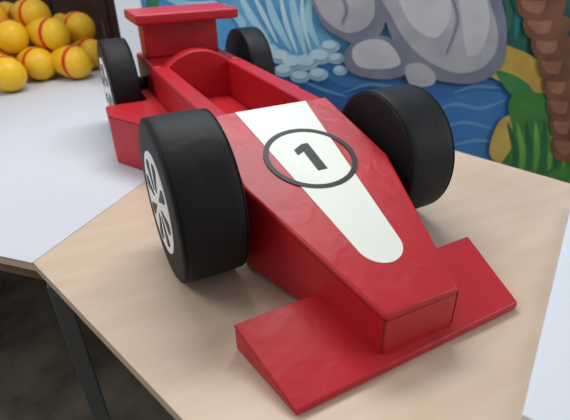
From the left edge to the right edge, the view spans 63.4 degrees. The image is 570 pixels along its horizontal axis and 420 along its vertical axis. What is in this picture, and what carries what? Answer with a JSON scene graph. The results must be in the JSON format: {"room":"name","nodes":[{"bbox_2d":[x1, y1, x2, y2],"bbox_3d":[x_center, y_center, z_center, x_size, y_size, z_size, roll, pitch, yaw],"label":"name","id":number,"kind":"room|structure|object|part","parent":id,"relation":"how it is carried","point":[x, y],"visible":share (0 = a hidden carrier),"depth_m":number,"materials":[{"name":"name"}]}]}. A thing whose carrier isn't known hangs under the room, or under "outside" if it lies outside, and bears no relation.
{"room":"children's playroom","nodes":[
{"label":"children's playroom","id":0,"kind":"room"},
{"bbox_2d":[0,270,174,419],"bbox_3d":[-0.273,-0.172,3.034,9.000,0.050,8.500,-15,32,-22],"label":"floor","id":1,"kind":"structure","parent":0,"point":[39,379],"depth_m":1.69,"materials":[{"name":"concrete"}]},
{"bbox_2d":[0,0,120,47],"bbox_3d":[-1.712,-1.290,3.737,1.640,1.250,0.430,-1,30,0],"label":"storage cabinet","id":2,"kind":"object","parent":1,"relation":"on","point":[103,14],"visible":0.11,"depth_m":3.41,"materials":[{"name":"brown wood"}]},
{"bbox_3d":[-1.910,-1.194,3.567,0.390,1.160,0.015,-1,30,0],"label":"cabinet panel","id":3,"kind":"part","parent":2,"relation":"part of","materials":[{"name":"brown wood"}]},
{"bbox_3d":[-1.505,-1.204,3.568,0.390,1.160,0.015,-1,30,0],"label":"cabinet panel","id":4,"kind":"part","parent":2,"relation":"part of","materials":[{"name":"brown wood"}]},
{"bbox_3d":[-1.356,-1.334,3.478,0.015,0.170,0.015,-1,30,0],"label":"handle","id":5,"kind":"part","parent":2,"relation":"part of","materials":[{"name":"metal"}]},
{"bbox_3d":[-1.100,-1.213,3.568,0.390,1.160,0.015,-1,30,0],"label":"cabinet panel","id":6,"kind":"part","parent":2,"relation":"part of","materials":[{"name":"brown wood"}]},
{"bbox_2d":[0,151,569,419],"bbox_3d":[-0.626,0.225,1.557,1.992,0.748,4.588,-25,38,-35],"label":"work table","id":7,"kind":"object","parent":1,"relation":"on","point":[115,273],"visible":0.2,"depth_m":0.86,"materials":[{"name":"laminate"}]},
{"bbox_3d":[-0.624,-0.067,1.390,1.962,0.031,4.519,-25,38,-35],"label":"table frame","id":8,"kind":"part","parent":7,"relation":"part of","materials":[{"name":"beige wood"}]},
{"bbox_2d":[0,67,144,262],"bbox_3d":[-1.170,-0.405,1.924,2.088,0.001,2.464,-15,32,-22],"label":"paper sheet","id":9,"kind":"object","parent":7,"relation":"on","point":[60,169],"visible":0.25,"depth_m":1.44,"materials":[{"name":"white paper"}]},
{"bbox_2d":[0,0,98,91],"bbox_3d":[-1.413,-0.877,2.379,0.889,0.371,0.812,-15,32,-22],"label":"balls","id":10,"kind":"object","parent":9,"relation":"on","point":[22,22],"visible":0.98,"depth_m":2.31,"materials":[{"name":"yellow plastic"}]},
{"bbox_2d":[97,38,148,105],"bbox_3d":[-0.543,-0.429,1.612,0.152,0.325,0.325,-15,32,-22],"label":"wheel","id":11,"kind":"object","parent":9,"relation":"on","point":[122,84],"visible":0.66,"depth_m":1.47,"materials":[{"name":"black plastic"}]},
{"bbox_2d":[106,89,169,169],"bbox_3d":[-0.439,-0.227,1.425,0.172,0.155,0.546,-15,32,-22],"label":"sidepod","id":12,"kind":"object","parent":9,"relation":"on","point":[125,137],"visible":0.49,"depth_m":1.39,"materials":[{"name":"red plastic"}]},
{"bbox_2d":[137,48,237,97],"bbox_3d":[-0.350,-0.444,1.704,0.300,0.250,0.278,-15,32,-22],"label":"deck","id":13,"kind":"object","parent":9,"relation":"on","point":[144,70],"visible":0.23,"depth_m":1.58,"materials":[{"name":"red plastic"}]},
{"bbox_2d":[138,19,218,57],"bbox_3d":[-0.380,-0.626,1.647,0.260,0.124,0.100,-15,32,-22],"label":"rear wing","id":14,"kind":"object","parent":13,"relation":"on","point":[169,39],"visible":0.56,"depth_m":1.61},
{"bbox_2d":[124,3,237,25],"bbox_3d":[-0.356,-0.671,1.575,0.344,0.032,0.205,-15,32,-22],"label":"plate","id":15,"kind":"object","parent":14,"relation":"on","point":[205,11],"depth_m":1.51,"materials":[{"name":"red wood"}]},
{"bbox_3d":[-0.159,-0.190,1.404,0.198,0.100,0.578,-15,32,-22],"label":"floor","id":16,"kind":"structure","parent":9,"relation":"on","visible":0},
{"bbox_2d":[207,95,248,113],"bbox_3d":[-0.213,-0.301,1.464,0.190,0.035,0.300,-15,32,-22],"label":"seat cushion","id":17,"kind":"object","parent":16,"relation":"on","point":[227,104],"visible":0.21,"depth_m":1.50,"materials":[{"name":"red plastic"}]},
{"bbox_2d":[160,48,231,97],"bbox_3d":[-0.290,-0.445,1.560,0.250,0.192,0.055,-15,32,-22],"label":"seat","id":18,"kind":"object","parent":17,"relation":"attached to","point":[205,70],"visible":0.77,"depth_m":1.53,"materials":[{"name":"red plastic"}]},
{"bbox_2d":[153,58,318,115],"bbox_3d":[-0.161,-0.255,1.367,0.300,0.250,0.578,-15,32,-22],"label":"cockpit sides","id":19,"kind":"object","parent":16,"relation":"attached to","point":[253,87],"visible":0.2,"depth_m":1.34,"materials":[{"name":"red plastic"}]},
{"bbox_2d":[141,59,193,108],"bbox_3d":[-0.361,-0.385,1.365,0.002,0.002,0.830,-15,32,-22],"label":"rail seam","id":20,"kind":"object","parent":19,"relation":"attached to","point":[141,59],"visible":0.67,"depth_m":1.32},
{"bbox_3d":[-0.503,0.459,1.198,0.036,0.695,0.036,-15,32,-22],"label":"leg","id":21,"kind":"part","parent":7,"relation":"part of","materials":[{"name":"metal"}]},
{"bbox_2d":[138,108,248,283],"bbox_3d":[-0.162,-0.034,0.909,0.178,0.323,0.323,-15,32,-22],"label":"wheel","id":22,"kind":"object","parent":7,"relation":"on","point":[193,180],"visible":0.99,"depth_m":0.77,"materials":[{"name":"black plastic"}]},
{"bbox_2d":[225,27,274,74],"bbox_3d":[-0.165,-0.527,1.770,0.150,0.321,0.321,-15,32,-22],"label":"wheel","id":23,"kind":"object","parent":7,"relation":"on","point":[249,44],"visible":0.47,"depth_m":1.65,"materials":[{"name":"black plastic"}]},
{"bbox_2d":[215,98,457,353],"bbox_3d":[0.091,-0.010,0.915,0.330,0.249,0.560,-15,32,-22],"label":"nose","id":24,"kind":"object","parent":7,"relation":"on","point":[420,277],"visible":0.62,"depth_m":0.81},
{"bbox_2d":[263,129,357,187],"bbox_3d":[0.052,-0.110,0.946,0.195,0.056,0.188,-15,32,-22],"label":"ring","id":25,"kind":"object","parent":24,"relation":"attached to","point":[271,140],"visible":1,"depth_m":0.93,"materials":[{"name":"black paint"}]},
{"bbox_2d":[294,143,326,169],"bbox_3d":[0.049,-0.108,0.944,0.038,0.027,0.085,-15,32,-22],"label":"number one","id":26,"kind":"object","parent":24,"relation":"attached to","point":[314,158],"visible":1,"depth_m":0.95,"materials":[{"name":"black paint"}]},
{"bbox_2d":[235,101,402,262],"bbox_3d":[0.073,-0.076,0.916,0.178,0.137,0.471,-15,32,-22],"label":"racing stripe","id":27,"kind":"object","parent":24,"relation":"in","point":[350,207],"visible":1,"depth_m":0.90,"materials":[{"name":"white paint"}]},
{"bbox_2d":[380,322,384,352],"bbox_3d":[0.150,0.196,0.709,0.002,0.066,0.002,23,38,36],"label":"corner seam","id":28,"kind":"object","parent":24,"relation":"attached to","point":[384,322],"visible":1,"depth_m":0.71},
{"bbox_2d":[451,292,457,322],"bbox_3d":[0.280,0.162,0.763,0.002,0.066,0.002,23,38,36],"label":"corner seam","id":29,"kind":"object","parent":24,"relation":"attached to","point":[457,292],"visible":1,"depth_m":0.76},
{"bbox_2d":[235,237,516,414],"bbox_3d":[0.184,0.177,0.795,0.515,0.057,0.162,-16,33,-23],"label":"front wing","id":30,"kind":"object","parent":7,"relation":"on","point":[313,356],"visible":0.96,"depth_m":0.74},
{"bbox_2d":[234,326,295,412],"bbox_3d":[-0.034,0.236,0.699,0.002,0.042,0.163,-21,35,-31],"label":"wing seam","id":31,"kind":"object","parent":30,"relation":"attached to","point":[234,326],"visible":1,"depth_m":0.68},
{"bbox_2d":[342,84,454,208],"bbox_3d":[0.231,-0.135,1.094,0.174,0.299,0.299,-15,32,-22],"label":"wheel","id":32,"kind":"object","parent":7,"relation":"on","point":[406,122],"visible":0.67,"depth_m":0.99,"materials":[{"name":"black plastic"}]},
{"bbox_2d":[521,211,569,419],"bbox_3d":[0.701,0.201,0.777,0.474,0.014,0.774,16,34,27],"label":"board","id":33,"kind":"object","parent":7,"relation":"on","point":[547,397],"visible":1,"depth_m":0.72,"materials":[{"name":"paint"}]},
{"bbox_2d":[141,0,392,54],"bbox_3d":[1.262,-1.137,2.040,3.819,2.550,0.100,-1,30,0],"label":"wall","id":34,"kind":"structure","parent":0,"point":[224,26],"depth_m":2.14,"materials":[{"name":"blue paint"}]},
{"bbox_2d":[114,0,142,76],"bbox_3d":[-0.705,-1.089,2.039,0.113,2.550,0.140,-1,30,0],"label":"trim","id":35,"kind":"structure","parent":34,"relation":"attached to","point":[128,30],"depth_m":2.11,"materials":[{"name":"white paint"}]},
{"bbox_2d":[146,0,569,182],"bbox_3d":[0.580,-0.489,2.335,2.441,1.304,0.043,-1,30,1],"label":"mural","id":36,"kind":"object","parent":34,"relation":"attached to","point":[498,71],"visible":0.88,"depth_m":2.19,"materials":[{"name":"paint"}]},
{"bbox_2d":[244,192,458,321],"bbox_3d":[0.090,-0.042,0.897,0.332,0.163,0.561,-15,32,-22],"label":"nose seam","id":37,"kind":"object","parent":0,"point":[244,192],"depth_m":0.74,"materials":[{"name":"red"}]}
]}

